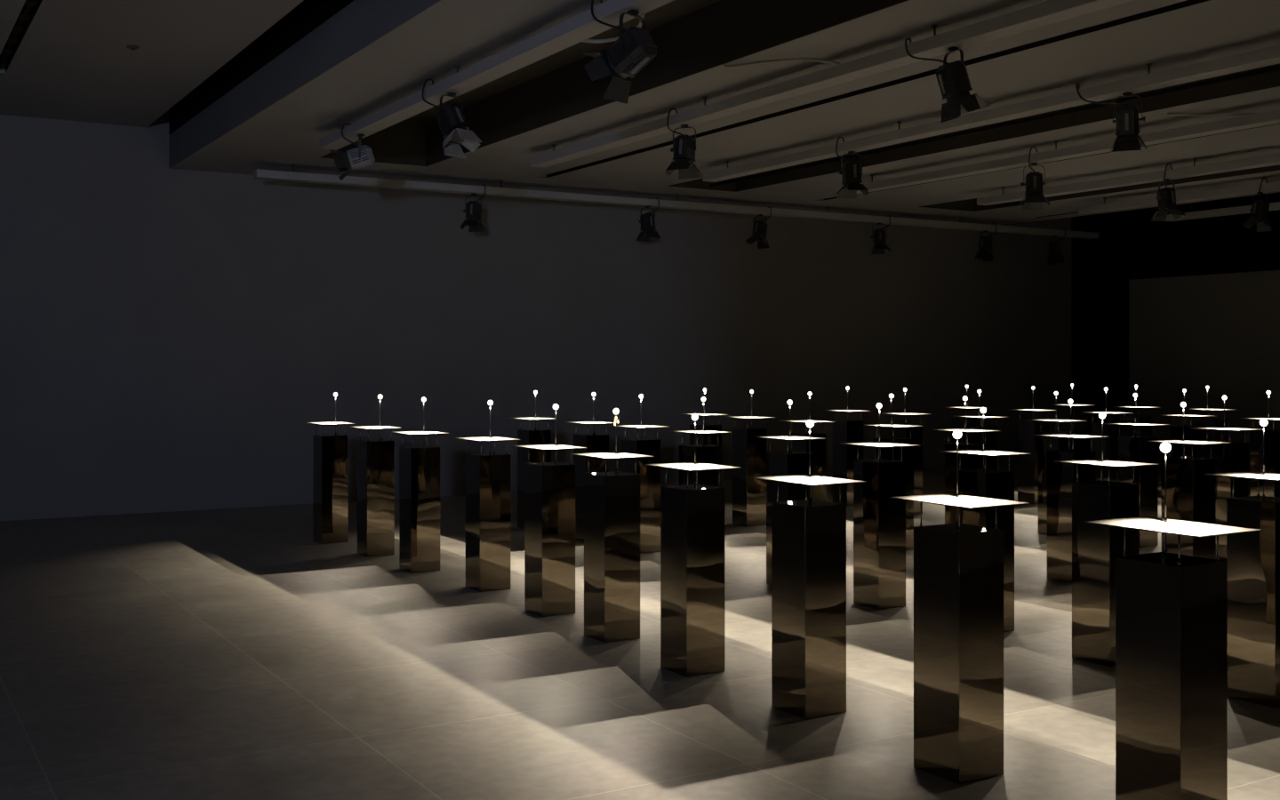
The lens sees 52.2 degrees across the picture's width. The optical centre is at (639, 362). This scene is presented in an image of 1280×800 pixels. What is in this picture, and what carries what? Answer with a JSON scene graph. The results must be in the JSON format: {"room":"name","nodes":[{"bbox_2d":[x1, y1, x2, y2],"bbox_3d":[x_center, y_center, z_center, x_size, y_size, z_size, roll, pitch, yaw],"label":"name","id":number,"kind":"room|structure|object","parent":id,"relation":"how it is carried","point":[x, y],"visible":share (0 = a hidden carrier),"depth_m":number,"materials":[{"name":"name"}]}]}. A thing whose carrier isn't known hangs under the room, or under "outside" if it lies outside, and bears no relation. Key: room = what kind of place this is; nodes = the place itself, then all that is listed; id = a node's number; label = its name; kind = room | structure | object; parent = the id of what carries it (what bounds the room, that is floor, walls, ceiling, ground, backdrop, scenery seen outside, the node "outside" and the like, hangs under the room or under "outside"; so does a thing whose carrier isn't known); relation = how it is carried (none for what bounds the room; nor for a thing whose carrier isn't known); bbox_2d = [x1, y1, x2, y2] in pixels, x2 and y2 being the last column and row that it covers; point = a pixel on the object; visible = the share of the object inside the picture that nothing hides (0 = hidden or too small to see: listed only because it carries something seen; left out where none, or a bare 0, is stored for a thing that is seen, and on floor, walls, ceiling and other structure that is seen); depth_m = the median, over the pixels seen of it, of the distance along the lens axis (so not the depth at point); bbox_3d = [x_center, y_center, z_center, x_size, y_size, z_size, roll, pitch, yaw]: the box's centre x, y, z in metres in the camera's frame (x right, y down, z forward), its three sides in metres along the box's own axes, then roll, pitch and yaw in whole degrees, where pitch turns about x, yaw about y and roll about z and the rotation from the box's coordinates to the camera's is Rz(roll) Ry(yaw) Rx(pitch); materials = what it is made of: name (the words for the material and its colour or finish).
{"room":"museum","nodes":[
{"label":"museum","id":0,"kind":"room"},
{"bbox_2d":[0,0,303,127],"bbox_3d":[-4.683,-2.560,5.529,7.660,0.100,15.000,0,0,-31],"label":"ceiling","id":1,"kind":"structure","parent":0,"point":[73,61],"depth_m":10.52,"materials":[{"name":"paint"}]},
{"bbox_2d":[0,0,42,71],"bbox_3d":[-2.359,-2.550,5.990,0.098,0.080,12.300,0,0,-31],"label":"ceiling vent","id":2,"kind":"object","parent":1,"relation":"in","point":[29,9],"visible":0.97,"depth_m":9.99,"materials":[{"name":"black paint"}]},
{"bbox_2d":[126,44,139,50],"bbox_3d":[-4.023,-2.495,10.364,0.099,0.030,0.099,0,0,-31],"label":"sprinkler","id":3,"kind":"object","parent":1,"relation":"attached to","point":[132,47],"visible":1,"depth_m":10.35,"materials":[{"name":"metal"}]},
{"bbox_2d":[168,0,354,135],"bbox_3d":[-1.133,-2.875,7.659,0.160,0.850,15.000,0,0,-31],"label":"trim","id":4,"kind":"structure","parent":1,"relation":"attached to","point":[306,17],"depth_m":10.99,"materials":[{"name":"black paint"}]},
{"bbox_2d":[0,110,1071,520],"bbox_3d":[-2.446,-0.850,15.735,22.000,4.900,0.200,0,0,-31],"label":"wall","id":5,"kind":"structure","parent":0,"point":[171,340],"depth_m":15.51,"materials":[{"name":"grey paint"}]},
{"bbox_2d":[1071,208,1151,450],"bbox_3d":[7.844,-0.850,21.910,2.000,4.900,0.200,0,0,-31],"label":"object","id":6,"kind":"structure","parent":5,"relation":"attached to","point":[1102,268],"depth_m":21.71,"materials":[{"name":"black paint"}]},
{"bbox_2d":[1002,192,1279,225],"bbox_3d":[9.165,-2.695,13.839,0.060,1.210,15.000,0,0,-31],"label":"trim","id":7,"kind":"structure","parent":5,"relation":"attached to","point":[1277,192],"depth_m":17.89,"materials":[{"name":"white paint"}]},
{"bbox_2d":[0,464,1279,799],"bbox_3d":[3.828,1.660,7.225,24.000,0.120,20.850,0,0,-31],"label":"floor","id":8,"kind":"structure","parent":0,"point":[236,653],"depth_m":6.58,"materials":[{"name":"concrete"}]},
{"bbox_2d":[305,392,355,543],"bbox_3d":[-2.771,0.934,11.702,0.312,1.332,0.440,0,0,-31],"label":"plinth","id":9,"kind":"object","parent":8,"relation":"on","point":[330,451],"visible":1,"depth_m":11.60,"materials":[{"name":"silver mirror"}]},
{"bbox_2d":[350,394,402,557],"bbox_3d":[-2.211,0.934,10.926,0.312,1.332,0.440,0,0,-31],"label":"plinth","id":10,"kind":"object","parent":8,"relation":"on","point":[375,457],"visible":1,"depth_m":10.83,"materials":[{"name":"silver mirror"}]},
{"bbox_2d":[392,397,449,573],"bbox_3d":[-1.702,0.934,10.098,0.312,1.332,0.440,0,0,-31],"label":"plinth","id":11,"kind":"object","parent":8,"relation":"on","point":[419,465],"visible":1,"depth_m":10.00,"materials":[{"name":"silver mirror"}]},
{"bbox_2d":[455,400,520,591],"bbox_3d":[-1.081,0.934,9.287,0.312,1.332,0.440,0,0,-31],"label":"plinth","id":12,"kind":"object","parent":8,"relation":"on","point":[487,474],"visible":1,"depth_m":9.19,"materials":[{"name":"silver mirror"}]},
{"bbox_2d":[510,390,559,528],"bbox_3d":[-1.028,0.934,12.681,0.312,1.332,0.440,0,0,-31],"label":"plinth","id":13,"kind":"object","parent":8,"relation":"on","point":[538,436],"visible":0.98,"depth_m":12.62,"materials":[{"name":"silver mirror"}]},
{"bbox_2d":[512,404,586,616],"bbox_3d":[-0.579,0.934,8.392,0.312,1.332,0.440,0,0,-31],"label":"plinth","id":14,"kind":"object","parent":8,"relation":"on","point":[549,487],"visible":1,"depth_m":8.29,"materials":[{"name":"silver mirror"}]},
{"bbox_2d":[564,392,614,541],"bbox_3d":[-0.442,0.934,11.817,0.312,1.332,0.440,0,0,-31],"label":"plinth","id":15,"kind":"object","parent":8,"relation":"on","point":[594,443],"visible":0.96,"depth_m":11.73,"materials":[{"name":"silver mirror"}]},
{"bbox_2d":[570,408,654,642],"bbox_3d":[-0.164,0.934,7.629,0.312,1.332,0.440,0,0,-31],"label":"plinth","id":16,"kind":"object","parent":8,"relation":"on","point":[612,500],"visible":1,"depth_m":7.53,"materials":[{"name":"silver mirror"}]},
{"bbox_2d":[616,394,670,553],"bbox_3d":[0.010,0.934,11.110,0.312,1.332,0.440,0,0,-31],"label":"plinth","id":17,"kind":"object","parent":8,"relation":"on","point":[650,476],"visible":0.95,"depth_m":11.01,"materials":[{"name":"silver mirror"}]},
{"bbox_2d":[645,413,741,677],"bbox_3d":[0.274,0.934,6.817,0.312,1.332,0.440,0,0,-31],"label":"plinth","id":18,"kind":"object","parent":8,"relation":"on","point":[692,516],"visible":1,"depth_m":6.72,"materials":[{"name":"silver mirror"}]},
{"bbox_2d":[670,397,732,487],"bbox_3d":[0.471,0.934,10.241,0.312,1.332,0.440,0,0,-31],"label":"plinth","id":19,"kind":"object","parent":8,"relation":"on","point":[704,453],"visible":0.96,"depth_m":10.16,"materials":[{"name":"black metal"}]},
{"bbox_2d":[681,388,729,446],"bbox_3d":[0.691,0.934,13.702,0.312,1.332,0.440,0,0,-31],"label":"plinth","id":20,"kind":"object","parent":8,"relation":"on","point":[711,439],"visible":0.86,"depth_m":13.61,"materials":[{"name":"black metal"}]},
{"bbox_2d":[728,390,771,526],"bbox_3d":[1.083,0.934,12.944,0.312,1.332,0.440,0,0,-31],"label":"plinth","id":21,"kind":"object","parent":8,"relation":"on","point":[748,452],"visible":1,"depth_m":12.85,"materials":[{"name":"black metal"}]},
{"bbox_2d":[753,400,825,584],"bbox_3d":[1.080,0.934,9.422,0.312,1.332,0.440,0,0,-31],"label":"plinth","id":22,"kind":"object","parent":8,"relation":"on","point":[778,463],"visible":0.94,"depth_m":9.36,"materials":[{"name":"black metal"}]},
{"bbox_2d":[779,392,836,501],"bbox_3d":[1.546,0.934,12.060,0.312,1.332,0.440,0,0,-31],"label":"plinth","id":23,"kind":"object","parent":8,"relation":"on","point":[818,446],"visible":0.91,"depth_m":11.98,"materials":[{"name":"black metal"}]},
{"bbox_2d":[752,420,866,719],"bbox_3d":[0.779,0.934,6.030,0.312,1.332,0.440,0,0,-31],"label":"plinth","id":24,"kind":"object","parent":8,"relation":"on","point":[809,536],"visible":1,"depth_m":5.94,"materials":[{"name":"black metal"}]},
{"bbox_2d":[824,386,871,506],"bbox_3d":[2.343,0.934,14.719,0.312,1.332,0.440,0,0,-31],"label":"plinth","id":25,"kind":"object","parent":8,"relation":"on","point":[847,430],"visible":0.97,"depth_m":14.62,"materials":[{"name":"black metal"}]},
{"bbox_2d":[840,403,920,609],"bbox_3d":[1.584,0.934,8.637,0.312,1.332,0.440,0,0,-31],"label":"plinth","id":26,"kind":"object","parent":8,"relation":"on","point":[879,520],"visible":1,"depth_m":8.55,"materials":[{"name":"black metal"}]},
{"bbox_2d":[864,393,925,550],"bbox_3d":[2.179,0.934,11.232,0.312,1.332,0.440,0,0,-31],"label":"plinth","id":27,"kind":"object","parent":8,"relation":"on","point":[893,453],"visible":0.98,"depth_m":11.16,"materials":[{"name":"brown mirror"}]},
{"bbox_2d":[886,388,927,514],"bbox_3d":[2.822,0.934,13.852,0.312,1.332,0.440,0,0,-31],"label":"plinth","id":28,"kind":"object","parent":8,"relation":"on","point":[916,432],"visible":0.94,"depth_m":13.77,"materials":[{"name":"black metal"}]},
{"bbox_2d":[889,430,1029,784],"bbox_3d":[1.248,0.934,5.124,0.312,1.332,0.440,0,0,-31],"label":"plinth","id":29,"kind":"object","parent":8,"relation":"on","point":[958,568],"visible":1,"depth_m":5.04,"materials":[{"name":"black metal"}]},
{"bbox_2d":[945,384,982,443],"bbox_3d":[3.932,0.934,15.751,0.312,1.332,0.440,0,0,-31],"label":"plinth","id":30,"kind":"object","parent":8,"relation":"on","point":[957,422],"visible":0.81,"depth_m":15.68,"materials":[{"name":"black metal"}]},
{"bbox_2d":[933,396,999,523],"bbox_3d":[2.614,0.934,10.449,0.312,1.332,0.440,0,0,-31],"label":"plinth","id":31,"kind":"object","parent":8,"relation":"on","point":[968,461],"visible":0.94,"depth_m":10.40,"materials":[{"name":"brown mirror"}]},
{"bbox_2d":[953,389,1008,470],"bbox_3d":[3.413,0.934,13.065,0.312,1.332,0.440,0,0,-31],"label":"plinth","id":32,"kind":"object","parent":8,"relation":"on","point":[992,438],"visible":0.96,"depth_m":12.98,"materials":[{"name":"black metal"}]},
{"bbox_2d":[939,407,1031,631],"bbox_3d":[2.072,0.934,7.857,0.312,1.332,0.440,0,0,-31],"label":"plinth","id":33,"kind":"object","parent":8,"relation":"on","point":[985,483],"visible":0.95,"depth_m":7.78,"materials":[{"name":"black metal"}]},
{"bbox_2d":[1015,386,1057,503],"bbox_3d":[4.502,0.934,14.952,0.312,1.332,0.440,0,0,-31],"label":"plinth","id":34,"kind":"object","parent":8,"relation":"on","point":[1027,442],"visible":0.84,"depth_m":14.87,"materials":[{"name":"black metal"}]},
{"bbox_2d":[1027,391,1087,534],"bbox_3d":[3.910,0.934,12.255,0.312,1.332,0.440,0,0,-31],"label":"plinth","id":35,"kind":"object","parent":8,"relation":"on","point":[1044,444],"visible":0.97,"depth_m":12.24,"materials":[{"name":"brown mirror"}]},
{"bbox_2d":[1051,384,1088,450],"bbox_3d":[5.545,0.934,16.733,0.312,1.332,0.440,0,0,-31],"label":"plinth","id":36,"kind":"object","parent":8,"relation":"on","point":[1080,428],"visible":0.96,"depth_m":16.65,"materials":[{"name":"black metal"}]},
{"bbox_2d":[1032,399,1109,583],"bbox_3d":[3.178,0.934,9.635,0.312,1.332,0.440,0,0,-31],"label":"plinth","id":37,"kind":"object","parent":8,"relation":"on","point":[1060,476],"visible":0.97,"depth_m":9.57,"materials":[{"name":"black metal"}]},
{"bbox_2d":[1053,412,1159,666],"bbox_3d":[2.510,0.934,7.047,0.312,1.332,0.440,0,0,-31],"label":"plinth","id":38,"kind":"object","parent":8,"relation":"on","point":[1095,548],"visible":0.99,"depth_m":6.96,"materials":[{"name":"black metal"}]},
{"bbox_2d":[1085,387,1133,481],"bbox_3d":[5.051,0.934,14.141,0.312,1.332,0.440,0,0,-31],"label":"plinth","id":39,"kind":"object","parent":8,"relation":"on","point":[1111,430],"visible":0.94,"depth_m":14.03,"materials":[{"name":"black metal"}]},
{"bbox_2d":[1104,392,1167,547],"bbox_3d":[4.367,0.934,11.483,0.312,1.332,0.440,0,0,-31],"label":"plinth","id":40,"kind":"object","parent":8,"relation":"on","point":[1134,448],"visible":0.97,"depth_m":11.39,"materials":[{"name":"brown mirror"}]},
{"bbox_2d":[1113,384,1159,436],"bbox_3d":[6.067,0.934,15.949,0.312,1.332,0.440,0,0,-31],"label":"plinth","id":41,"kind":"object","parent":8,"relation":"on","point":[1128,429],"visible":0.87,"depth_m":15.87,"materials":[{"name":"black metal"}]},
{"bbox_2d":[1085,442,1261,799],"bbox_3d":[1.753,0.934,4.315,0.312,1.332,0.440,0,0,-31],"label":"plinth","id":42,"kind":"object","parent":8,"relation":"on","point":[1172,609],"visible":1,"depth_m":4.23,"materials":[{"name":"black metal"}]},
{"bbox_2d":[1164,389,1210,457],"bbox_3d":[5.607,0.934,13.363,0.312,1.332,0.440,0,0,-31],"label":"plinth","id":43,"kind":"object","parent":8,"relation":"on","point":[1176,432],"visible":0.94,"depth_m":13.29,"materials":[{"name":"black metal"}]},
{"bbox_2d":[1145,401,1231,559],"bbox_3d":[3.735,0.934,8.901,0.312,1.332,0.440,0,0,-31],"label":"plinth","id":44,"kind":"object","parent":8,"relation":"on","point":[1190,493],"visible":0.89,"depth_m":8.81,"materials":[{"name":"brown mirror"}]},
{"bbox_2d":[1188,385,1230,441],"bbox_3d":[6.623,0.934,15.143,0.312,1.332,0.440,0,0,-31],"label":"plinth","id":45,"kind":"object","parent":8,"relation":"on","point":[1212,435],"visible":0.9,"depth_m":15.05,"materials":[{"name":"black metal"}]},
{"bbox_2d":[1190,395,1262,560],"bbox_3d":[4.790,0.934,10.683,0.312,1.332,0.440,0,0,-31],"label":"plinth","id":46,"kind":"object","parent":8,"relation":"on","point":[1234,457],"visible":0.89,"depth_m":10.58,"materials":[{"name":"brown mirror"}]},
{"bbox_2d":[1204,418,1279,708],"bbox_3d":[2.978,0.934,6.217,0.312,1.332,0.440,0,0,-31],"label":"plinth","id":47,"kind":"object","parent":8,"relation":"on","point":[1252,558],"visible":1,"depth_m":6.14,"materials":[{"name":"black metal"}]},
{"bbox_2d":[1239,391,1279,497],"bbox_3d":[6.064,0.934,12.581,0.312,1.332,0.440,0,0,-31],"label":"plinth","id":48,"kind":"object","parent":8,"relation":"on","point":[1271,437],"visible":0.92,"depth_m":12.49,"materials":[{"name":"black metal"}]},
{"bbox_2d":[169,0,1279,225],"bbox_3d":[3.972,-2.150,10.722,12.054,0.120,15.000,0,0,-31],"label":"ceiling","id":49,"kind":"structure","parent":0,"point":[449,34],"depth_m":10.91,"materials":[{"name":"paint"}]},
{"bbox_2d":[168,0,441,168],"bbox_3d":[-1.133,-2.270,7.659,0.160,0.360,15.000,0,0,-31],"label":"beam","id":50,"kind":"structure","parent":49,"relation":"attached to","point":[361,23],"depth_m":9.97,"materials":[{"name":"grey paint"}]},
{"bbox_2d":[319,0,672,149],"bbox_3d":[0.132,-2.005,6.844,0.160,0.170,11.400,0,0,-31],"label":"rail","id":51,"kind":"object","parent":49,"relation":"hanging from","point":[583,26],"visible":0.98,"depth_m":8.49,"materials":[{"name":"white metal"}]},
{"bbox_2d":[329,122,375,180],"bbox_3d":[-2.410,-1.783,10.961,0.361,0.487,0.253,0,0,-6],"label":"spotlight","id":52,"kind":"object","parent":51,"relation":"hanging from","point":[356,158],"visible":0.99,"depth_m":10.90,"materials":[{"name":"black metal"}]},
{"bbox_2d":[350,149,368,163],"bbox_3d":[-2.345,-1.721,10.968,0.137,0.087,0.149,-18,2,-6],"label":"vent grille","id":53,"kind":"object","parent":52,"relation":"attached to","point":[356,156],"depth_m":10.89,"materials":[{"name":"black metal"}]},
{"bbox_2d":[421,78,481,158],"bbox_3d":[-1.357,-1.759,9.311,0.466,0.596,0.280,0,0,41],"label":"spotlight","id":54,"kind":"object","parent":51,"relation":"hanging from","point":[450,118],"visible":0.98,"depth_m":9.24,"materials":[{"name":"black metal"}]},
{"bbox_2d":[579,13,644,43],"bbox_3d":[-0.147,-1.910,7.553,0.102,0.072,0.710,0,0,-34],"label":"cable","id":55,"kind":"object","parent":51,"relation":"hanging from","point":[592,41],"visible":0.62,"depth_m":7.67,"materials":[{"name":"black rubber"}]},
{"bbox_2d":[579,0,656,103],"bbox_3d":[-0.100,-1.756,7.174,0.414,0.624,0.286,0,0,37],"label":"spotlight","id":56,"kind":"object","parent":51,"relation":"hanging from","point":[634,49],"visible":0.98,"depth_m":7.11,"materials":[{"name":"black metal"}]},
{"bbox_2d":[543,140,672,177],"bbox_3d":[-0.367,-2.130,13.515,0.119,0.080,2.768,0,0,-31],"label":"ceiling vent","id":57,"kind":"object","parent":49,"relation":"in","point":[668,143],"depth_m":13.49,"materials":[{"name":"black metal"}]},
{"bbox_2d":[320,0,909,166],"bbox_3d":[0.684,-2.341,7.857,1.200,0.499,13.470,0,0,-31],"label":"ceiling beam","id":58,"kind":"structure","parent":49,"relation":"attached to","point":[691,37],"depth_m":10.13,"materials":[{"name":"paint"}]},
{"bbox_2d":[253,164,1098,239],"bbox_3d":[1.513,-2.005,16.863,12.850,0.170,0.160,0,0,-31],"label":"rail","id":59,"kind":"object","parent":49,"relation":"hanging from","point":[261,174],"visible":1,"depth_m":15.82,"materials":[{"name":"white metal"}]},
{"bbox_2d":[459,184,485,231],"bbox_3d":[-1.885,-1.761,14.790,0.295,0.531,0.282,0,0,11],"label":"spotlight","id":60,"kind":"object","parent":59,"relation":"hanging from","point":[473,209],"visible":1,"depth_m":14.76,"materials":[{"name":"black metal"}]},
{"bbox_2d":[635,197,661,241],"bbox_3d":[0.103,-1.764,15.996,0.285,0.525,0.276,0,0,-31],"label":"spotlight","id":61,"kind":"object","parent":59,"relation":"hanging from","point":[647,220],"visible":1,"depth_m":15.95,"materials":[{"name":"black metal"}]},
{"bbox_2d":[744,206,771,248],"bbox_3d":[1.507,-1.755,16.859,0.324,0.543,0.299,0,0,-31],"label":"spotlight","id":62,"kind":"object","parent":59,"relation":"hanging from","point":[759,230],"visible":1,"depth_m":16.83,"materials":[{"name":"black metal"}]},
{"bbox_2d":[868,215,890,254],"bbox_3d":[3.284,-1.764,17.896,0.295,0.525,0.299,0,0,0],"label":"spotlight","id":63,"kind":"object","parent":59,"relation":"hanging from","point":[879,236],"visible":1,"depth_m":17.86,"materials":[{"name":"black metal"}]},
{"bbox_2d":[975,223,996,261],"bbox_3d":[5.007,-1.754,18.951,0.250,0.544,0.256,0,0,-31],"label":"spotlight","id":64,"kind":"object","parent":59,"relation":"hanging from","point":[985,244],"visible":1,"depth_m":18.91,"materials":[{"name":"black metal"}]},
{"bbox_2d":[1047,228,1065,264],"bbox_3d":[6.265,-1.756,19.691,0.230,0.541,0.231,0,0,-31],"label":"spotlight","id":65,"kind":"object","parent":59,"relation":"hanging from","point":[1054,248],"visible":1,"depth_m":19.65,"materials":[{"name":"black metal"}]},
{"bbox_2d":[690,68,937,138],"bbox_3d":[1.307,-2.130,10.724,0.119,0.080,3.289,0,0,-31],"label":"ceiling vent","id":66,"kind":"object","parent":49,"relation":"in","point":[931,72],"depth_m":10.55,"materials":[{"name":"black metal"}]},
{"bbox_2d":[530,0,1134,167],"bbox_3d":[1.929,-2.005,7.922,0.160,0.170,11.400,0,0,-31],"label":"rail","id":67,"kind":"object","parent":49,"relation":"hanging from","point":[1051,12],"visible":1,"depth_m":8.67,"materials":[{"name":"white metal"}]},
{"bbox_2d":[665,107,701,179],"bbox_3d":[0.349,-1.778,10.512,0.280,0.559,0.283,0,0,23],"label":"spotlight","id":68,"kind":"object","parent":67,"relation":"hanging from","point":[684,148],"visible":1,"depth_m":10.48,"materials":[{"name":"black metal"}]},
{"bbox_2d":[722,57,839,67],"bbox_3d":[0.941,-2.059,8.928,0.854,0.116,0.128,0,0,25],"label":"cable","id":69,"kind":"object","parent":67,"relation":"attached to","point":[792,59],"visible":1,"depth_m":8.85,"materials":[{"name":"black rubber"}]},
{"bbox_2d":[904,38,989,122],"bbox_3d":[1.878,-1.756,8.018,0.519,0.562,0.299,0,0,20],"label":"spotlight","id":70,"kind":"object","parent":67,"relation":"hanging from","point":[953,79],"visible":0.99,"depth_m":7.90,"materials":[{"name":"black metal"}]},
{"bbox_2d":[869,166,1024,192],"bbox_3d":[3.454,-2.130,14.972,0.026,0.080,2.463,0,0,-31],"label":"ceiling vent","id":71,"kind":"object","parent":49,"relation":"in","point":[1022,166],"depth_m":14.89,"materials":[{"name":"black metal"}]},
{"bbox_2d":[667,63,1279,191],"bbox_3d":[4.196,-2.341,9.964,1.050,0.499,13.470,0,0,-31],"label":"ceiling beam","id":72,"kind":"structure","parent":49,"relation":"attached to","point":[1268,80],"depth_m":12.05,"materials":[{"name":"paint"}]},
{"bbox_2d":[709,65,1279,187],"bbox_3d":[4.078,-2.315,10.145,0.035,0.450,12.600,0,0,-31],"label":"track","id":73,"kind":"object","parent":72,"relation":"attached to","point":[1072,109],"visible":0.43,"depth_m":11.31,"materials":[{"name":"black metal"}]},
{"bbox_2d":[702,44,1279,182],"bbox_3d":[3.660,-2.005,8.961,0.160,0.170,11.400,0,0,-31],"label":"rail","id":74,"kind":"object","parent":49,"relation":"hanging from","point":[1268,56],"visible":1,"depth_m":10.02,"materials":[{"name":"white metal"}]},
{"bbox_2d":[835,136,869,198],"bbox_3d":[1.923,-1.785,11.839,0.298,0.545,0.310,0,0,-11],"label":"spotlight","id":75,"kind":"object","parent":74,"relation":"hanging from","point":[851,171],"visible":1,"depth_m":11.81,"materials":[{"name":"black metal"}]},
{"bbox_2d":[1075,83,1147,151],"bbox_3d":[3.376,-1.769,9.385,0.500,0.555,0.300,0,0,27],"label":"spotlight","id":76,"kind":"object","parent":74,"relation":"hanging from","point":[1128,139],"visible":1,"depth_m":9.23,"materials":[{"name":"black metal"}]},
{"bbox_2d":[1033,211,1078,217],"bbox_3d":[9.028,-2.130,13.232,0.078,0.080,13.000,0,0,-31],"label":"ceiling vent","id":77,"kind":"object","parent":49,"relation":"in","point":[1077,212],"visible":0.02,"depth_m":18.51,"materials":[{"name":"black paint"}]},
{"bbox_2d":[856,109,1279,194],"bbox_3d":[5.341,-2.005,9.970,0.160,0.170,11.400,0,0,-31],"label":"rail","id":78,"kind":"object","parent":49,"relation":"hanging from","point":[1269,117],"visible":0.88,"depth_m":12.06,"materials":[{"name":"white metal"}]},
{"bbox_2d":[1018,145,1049,208],"bbox_3d":[3.783,-1.780,12.538,0.287,0.576,0.291,0,0,11],"label":"spotlight","id":79,"kind":"object","parent":78,"relation":"hanging from","point":[1034,198],"visible":1,"depth_m":12.49,"materials":[{"name":"black metal"}]},
{"bbox_2d":[1167,112,1255,116],"bbox_3d":[4.697,-2.045,10.753,0.678,0.088,0.044,0,0,33],"label":"cable","id":80,"kind":"object","parent":78,"relation":"attached to","point":[1168,114],"visible":1,"depth_m":10.75,"materials":[{"name":"black rubber"}]},
{"bbox_2d":[1038,152,1109,164],"bbox_3d":[4.423,-2.130,13.357,0.026,0.080,0.887,0,0,-31],"label":"ceiling vent","id":81,"kind":"object","parent":49,"relation":"in","point":[1055,161],"depth_m":13.39,"materials":[{"name":"black metal"}]},
{"bbox_2d":[963,0,1210,65],"bbox_3d":[2.744,-2.130,8.331,0.119,0.080,1.924,0,0,-31],"label":"ceiling vent","id":82,"kind":"object","parent":49,"relation":"in","point":[1112,23],"depth_m":8.28,"materials":[{"name":"black metal"}]},
{"bbox_2d":[918,153,1279,211],"bbox_3d":[7.621,-2.341,12.020,1.100,0.499,13.470,0,0,-31],"label":"trim","id":83,"kind":"structure","parent":49,"relation":"attached to","point":[968,204],"depth_m":16.14,"materials":[{"name":"paint"}]},
{"bbox_2d":[976,153,1279,205],"bbox_3d":[7.090,-2.005,11.020,0.160,0.170,11.400,0,0,-31],"label":"rail","id":84,"kind":"object","parent":49,"relation":"hanging from","point":[1270,160],"visible":1,"depth_m":13.81,"materials":[{"name":"white metal"}]},
{"bbox_2d":[1150,163,1185,221],"bbox_3d":[5.514,-1.781,13.640,0.287,0.572,0.302,0,0,-22],"label":"spotlight","id":85,"kind":"object","parent":84,"relation":"hanging from","point":[1166,196],"visible":1,"depth_m":13.60,"materials":[{"name":"black metal"}]},
{"bbox_2d":[1078,181,1279,214],"bbox_3d":[8.634,-2.005,11.946,0.160,0.170,11.400,0,0,-31],"label":"rail","id":86,"kind":"object","parent":49,"relation":"hanging from","point":[1272,187],"visible":1,"depth_m":15.39,"materials":[{"name":"white metal"}]},
{"bbox_2d":[1241,177,1271,231],"bbox_3d":[6.939,-1.775,14.688,0.284,0.585,0.286,0,0,-31],"label":"spotlight","id":87,"kind":"object","parent":86,"relation":"hanging from","point":[1260,210],"visible":1,"depth_m":14.65,"materials":[{"name":"black metal"}]},
{"bbox_2d":[1148,123,1279,145],"bbox_3d":[5.240,-2.130,11.995,0.026,0.080,1.321,0,0,-31],"label":"ceiling vent","id":88,"kind":"object","parent":49,"relation":"in","point":[1276,124],"depth_m":12.00,"materials":[{"name":"black metal"}]},
{"bbox_2d":[1128,270,1279,483],"bbox_3d":[10.361,0.195,13.828,0.200,2.810,12.250,0,0,-31],"label":"wall","id":89,"kind":"structure","parent":0,"point":[1220,332],"depth_m":17.94,"materials":[{"name":"grey paint"}]},
{"bbox_2d":[1152,192,1279,278],"bbox_3d":[14.151,-0.850,13.537,0.200,4.900,21.050,0,0,-31],"label":"wall","id":90,"kind":"structure","parent":0,"point":[1220,244],"depth_m":21.31,"materials":[{"name":"black paint"}]},
{"bbox_3d":[2.357,-3.350,9.870,24.200,0.100,15.200,0,0,-31],"label":"cap","id":91,"kind":"object","parent":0,"visible":0},
{"bbox_2d":[1165,201,1279,221],"bbox_3d":[10.091,-2.610,12.821,0.160,1.380,11.400,0,0,-31],"label":"rail","id":92,"kind":"object","parent":91,"relation":"hanging from","point":[1273,206],"visible":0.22,"depth_m":16.99,"materials":[{"name":"white metal"}]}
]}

